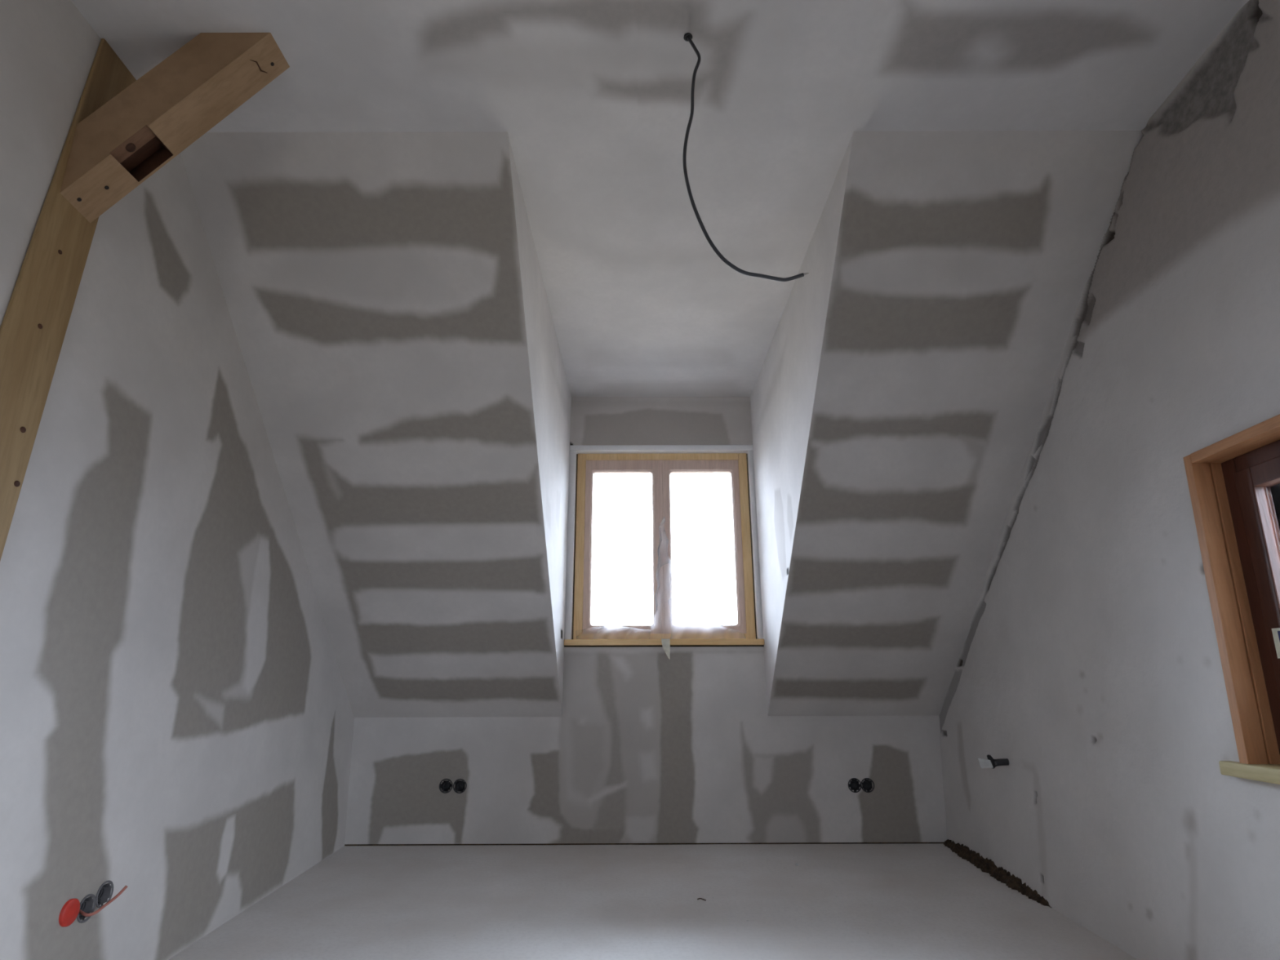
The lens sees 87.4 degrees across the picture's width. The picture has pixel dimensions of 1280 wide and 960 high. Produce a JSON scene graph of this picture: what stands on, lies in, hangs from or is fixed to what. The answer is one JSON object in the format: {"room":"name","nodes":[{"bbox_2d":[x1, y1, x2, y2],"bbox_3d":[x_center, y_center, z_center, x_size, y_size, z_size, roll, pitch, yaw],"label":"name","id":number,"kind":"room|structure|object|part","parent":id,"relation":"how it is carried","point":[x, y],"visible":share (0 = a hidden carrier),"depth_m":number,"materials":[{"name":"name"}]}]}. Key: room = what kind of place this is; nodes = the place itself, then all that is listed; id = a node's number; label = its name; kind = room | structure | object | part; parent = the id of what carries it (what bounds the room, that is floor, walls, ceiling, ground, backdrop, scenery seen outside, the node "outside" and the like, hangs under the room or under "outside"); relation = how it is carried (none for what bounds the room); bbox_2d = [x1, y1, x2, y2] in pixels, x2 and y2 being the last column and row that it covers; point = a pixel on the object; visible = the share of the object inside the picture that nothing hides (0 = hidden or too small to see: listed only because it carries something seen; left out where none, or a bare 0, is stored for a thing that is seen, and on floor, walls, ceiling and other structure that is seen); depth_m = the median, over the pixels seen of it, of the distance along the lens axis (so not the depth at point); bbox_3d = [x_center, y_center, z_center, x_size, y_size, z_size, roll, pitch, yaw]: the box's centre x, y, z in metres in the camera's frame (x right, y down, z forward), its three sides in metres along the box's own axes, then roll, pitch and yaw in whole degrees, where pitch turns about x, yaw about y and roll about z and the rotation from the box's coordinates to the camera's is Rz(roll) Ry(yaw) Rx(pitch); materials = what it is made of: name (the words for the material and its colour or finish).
{"room":"construction site","nodes":[
{"label":"construction site","id":0,"kind":"room"},
{"bbox_2d":[0,0,354,959],"bbox_3d":[-1.376,-0.121,1.137,0.091,2.470,5.525,1,-17,-3],"label":"wall","id":1,"kind":"structure","parent":0,"point":[177,717],"depth_m":1.91,"materials":[{"name":"white paint"}]},
{"bbox_2d":[58,898,79,926],"bbox_3d":[-1.383,1.048,1.623,0.013,0.058,0.058,1,-17,-3],"label":"cover","id":2,"kind":"object","parent":1,"relation":"attached to","point":[69,912],"visible":1,"depth_m":1.62,"materials":[{"name":"plastic"}]},
{"bbox_2d":[76,893,96,923],"bbox_3d":[-1.405,1.073,1.678,0.045,0.062,0.062,0,-17,0],"label":"box","id":3,"kind":"object","parent":1,"relation":"attached to","point":[86,904],"visible":0.51,"depth_m":1.69,"materials":[{"name":"grey plastic"}]},
{"bbox_2d":[79,885,128,916],"bbox_3d":[-1.361,1.066,1.695,0.099,0.054,0.034,12,-21,-35],"label":"loose wire","id":4,"kind":"object","parent":3,"relation":"attached to","point":[81,912],"visible":0.97,"depth_m":1.70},
{"bbox_2d":[95,880,113,908],"bbox_3d":[-1.409,1.076,1.740,0.045,0.062,0.062,0,-17,0],"label":"box","id":5,"kind":"object","parent":1,"relation":"attached to","point":[104,892],"visible":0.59,"depth_m":1.75,"materials":[{"name":"grey plastic"}]},
{"bbox_2d":[180,131,562,717],"bbox_3d":[-1.029,0.081,2.820,1.231,1.831,2.052,0,-17,0],"label":"sloped ceiling","id":6,"kind":"structure","parent":0,"point":[371,282],"depth_m":2.56,"materials":[{"name":"white paint"}]},
{"bbox_2d":[507,134,571,715],"bbox_3d":[-0.414,0.080,2.821,0.001,1.831,2.052,0,-17,0],"label":"wall","id":7,"kind":"structure","parent":0,"point":[551,394],"depth_m":3.07,"materials":[{"name":"white paint"}]},
{"bbox_2d":[344,396,946,844],"bbox_3d":[0.035,0.661,3.718,3.320,2.432,0.002,0,-17,0],"label":"wall","id":8,"kind":"structure","parent":0,"point":[646,746],"depth_m":3.48,"materials":[{"name":"white paint"}]},
{"bbox_2d":[439,778,453,793],"bbox_3d":[-0.998,1.578,3.461,0.070,0.070,0.043,0,-17,0],"label":"box","id":9,"kind":"object","parent":8,"relation":"attached to","point":[446,785],"visible":1,"depth_m":3.46,"materials":[{"name":"grey plastic"}]},
{"bbox_2d":[453,778,466,793],"bbox_3d":[-0.926,1.578,3.461,0.070,0.070,0.043,0,-17,0],"label":"box","id":10,"kind":"object","parent":8,"relation":"attached to","point":[460,785],"visible":1,"depth_m":3.46,"materials":[{"name":"grey plastic"}]},
{"bbox_2d":[344,842,944,845],"bbox_3d":[-0.001,1.837,3.383,3.200,0.022,0.026,0,-17,0],"label":"trim","id":11,"kind":"structure","parent":8,"relation":"attached to","point":[744,842],"depth_m":3.37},
{"bbox_2d":[848,777,861,792],"bbox_3d":[1.104,1.576,3.464,0.070,0.070,0.043,0,-17,0],"label":"box","id":12,"kind":"object","parent":8,"relation":"attached to","point":[855,785],"visible":1,"depth_m":3.46,"materials":[{"name":"grey plastic"}]},
{"bbox_2d":[861,777,874,792],"bbox_3d":[1.170,1.575,3.464,0.070,0.070,0.043,0,-17,0],"label":"box","id":13,"kind":"object","parent":8,"relation":"attached to","point":[866,784],"visible":1,"depth_m":3.46,"materials":[{"name":"grey plastic"}]},
{"bbox_2d":[168,843,1137,959],"bbox_3d":[0.052,1.056,0.780,3.500,0.001,5.501,0,-17,0],"label":"floor","id":14,"kind":"structure","parent":0,"point":[908,901],"depth_m":2.43,"materials":[{"name":"grey concrete"}]},
{"bbox_2d":[0,38,136,560],"bbox_3d":[-1.379,-0.033,1.430,0.086,2.470,0.336,9,-19,-27],"label":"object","id":15,"kind":"structure","parent":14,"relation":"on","point":[35,322],"depth_m":1.57,"materials":[{"name":"brown wood"}]},
{"bbox_2d":[60,32,289,222],"bbox_3d":[-1.208,-0.915,1.750,0.463,0.544,0.104,0,-17,0],"label":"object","id":16,"kind":"structure","parent":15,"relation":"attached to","point":[131,136],"depth_m":1.73,"materials":[{"name":"brown wood"}]},
{"bbox_2d":[943,839,1051,907],"bbox_3d":[1.492,1.662,2.882,0.055,0.050,1.027,-1,-17,3],"label":"strip","id":17,"kind":"object","parent":14,"relation":"on","point":[986,865],"visible":1,"depth_m":2.80,"materials":[{"name":"black"}]},
{"bbox_2d":[71,0,1248,397],"bbox_3d":[0.039,-1.287,1.457,3.370,0.002,5.451,0,-17,0],"label":"ceiling","id":18,"kind":"structure","parent":0,"point":[592,98],"depth_m":1.98,"materials":[{"name":"white paint"}]},
{"bbox_2d":[682,32,808,281],"bbox_3d":[0.243,-0.837,1.644,0.275,0.818,0.048,-5,-17,14],"label":"hanging cable","id":19,"kind":"object","parent":18,"relation":"hanging from","point":[687,37],"visible":0.97,"depth_m":1.60,"materials":[{"name":"black plastic"}]},
{"bbox_2d":[750,132,853,715],"bbox_3d":[0.673,0.077,2.823,0.001,1.831,2.052,0,-17,0],"label":"wall","id":20,"kind":"structure","parent":0,"point":[782,397],"depth_m":3.06,"materials":[{"name":"white paint"}]},
{"bbox_2d":[768,130,1142,715],"bbox_3d":[1.214,0.075,2.824,1.082,1.831,2.052,0,-17,0],"label":"wall","id":21,"kind":"structure","parent":0,"point":[964,262],"depth_m":2.56,"materials":[{"name":"white paint"}]},
{"bbox_2d":[939,0,1279,959],"bbox_3d":[1.467,-0.129,1.141,0.175,2.470,5.529,-1,-17,3],"label":"wall","id":22,"kind":"structure","parent":0,"point":[1089,662],"depth_m":2.00,"materials":[{"name":"paint"}]},
{"bbox_2d":[977,754,1008,768],"bbox_3d":[1.483,1.171,2.785,0.151,0.052,0.027,0,-17,0],"label":"wall fitting","id":23,"kind":"object","parent":22,"relation":"attached to","point":[990,762],"visible":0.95,"depth_m":2.78,"materials":[{"name":"grey plastic"}]},
{"bbox_3d":[1.434,1.176,2.784,0.055,0.042,0.015,-5,-17,17],"label":"plate","id":24,"kind":"part","parent":23,"relation":"part of","materials":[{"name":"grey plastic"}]},
{"bbox_2d":[1182,413,1279,784],"bbox_3d":[1.505,0.189,1.270,0.209,0.811,1.053,-1,-17,3],"label":"window","id":25,"kind":"structure","parent":22,"relation":"in","point":[1233,482],"depth_m":1.67,"materials":[{"name":"orange wood"}]},
{"bbox_3d":[1.560,0.294,1.638,0.092,0.667,0.052,0,-17,0],"label":"sash","id":26,"kind":"part","parent":25,"relation":"part of","materials":[{"name":"brown wood"}]},
{"bbox_3d":[1.568,-0.052,1.557,0.052,0.052,0.304,-1,-17,3],"label":"rail","id":27,"kind":"part","parent":25,"relation":"part of","materials":[{"name":"brown wood"}]},
{"bbox_3d":[1.550,0.243,1.469,0.038,0.571,0.312,-1,-17,3],"label":"pane","id":28,"kind":"part","parent":25,"relation":"part of","materials":[{"name":"clear glass"}]},
{"bbox_2d":[1271,627,1279,658],"bbox_3d":[1.528,0.386,1.589,0.006,0.070,0.052,-1,-17,3],"label":"label","id":29,"kind":"object","parent":25,"relation":"attached to","point":[1276,632],"visible":1,"depth_m":1.61,"materials":[{"name":"white paper"}]},
{"bbox_3d":[0.023,-0.200,1.115,3.950,2.900,5.721,0,-17,0],"label":"wall","id":30,"kind":"structure","parent":0,"visible":0},
{"bbox_2d":[564,450,577,639],"bbox_3d":[-0.407,0.354,3.878,0.056,1.150,0.107,0,-17,0],"label":"trim","id":31,"kind":"structure","parent":30,"relation":"attached to","point":[572,464],"depth_m":3.81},
{"bbox_2d":[569,444,753,453],"bbox_3d":[0.127,-0.190,4.039,1.127,0.060,0.113,0,-17,0],"label":"trim","id":32,"kind":"structure","parent":30,"relation":"attached to","point":[580,449],"depth_m":3.98,"materials":[{"name":"white paint"}]},
{"bbox_2d":[564,639,764,645],"bbox_3d":[0.131,0.898,3.694,1.085,0.031,0.148,0,-17,0],"label":"window sill","id":33,"kind":"structure","parent":30,"relation":"attached to","point":[566,642],"depth_m":3.62,"materials":[{"name":"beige wood"}]},
{"bbox_2d":[661,639,670,659],"bbox_3d":[0.139,0.914,3.619,0.047,0.109,0.034,0,-17,0],"label":"tape","id":34,"kind":"object","parent":33,"relation":"hanging from","point":[665,642],"visible":1,"depth_m":3.61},
{"bbox_2d":[564,644,764,647],"bbox_3d":[0.131,0.941,3.705,1.127,0.044,0.102,0,-17,0],"label":"trim","id":35,"kind":"structure","parent":30,"relation":"attached to","point":[739,645],"depth_m":3.66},
{"bbox_2d":[572,453,756,639],"bbox_3d":[0.134,0.373,3.893,1.035,1.090,0.078,0,-17,0],"label":"window","id":36,"kind":"structure","parent":30,"relation":"in","point":[660,466],"depth_m":3.87,"materials":[{"name":"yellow wood"}]},
{"bbox_3d":[-0.105,0.370,3.892,0.461,1.046,0.052,0,-17,0],"label":"sash","id":37,"kind":"part","parent":36,"relation":"part of","materials":[{"name":"pink wood"}]},
{"bbox_3d":[0.366,0.368,3.893,0.478,1.046,0.052,0,-17,0],"label":"sash","id":38,"kind":"part","parent":36,"relation":"part of","materials":[{"name":"pink wood"}]},
{"bbox_2d":[746,450,763,639],"bbox_3d":[0.669,0.351,3.880,0.047,1.150,0.107,0,-17,0],"label":"trim","id":39,"kind":"structure","parent":30,"relation":"attached to","point":[759,628],"depth_m":3.82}
]}

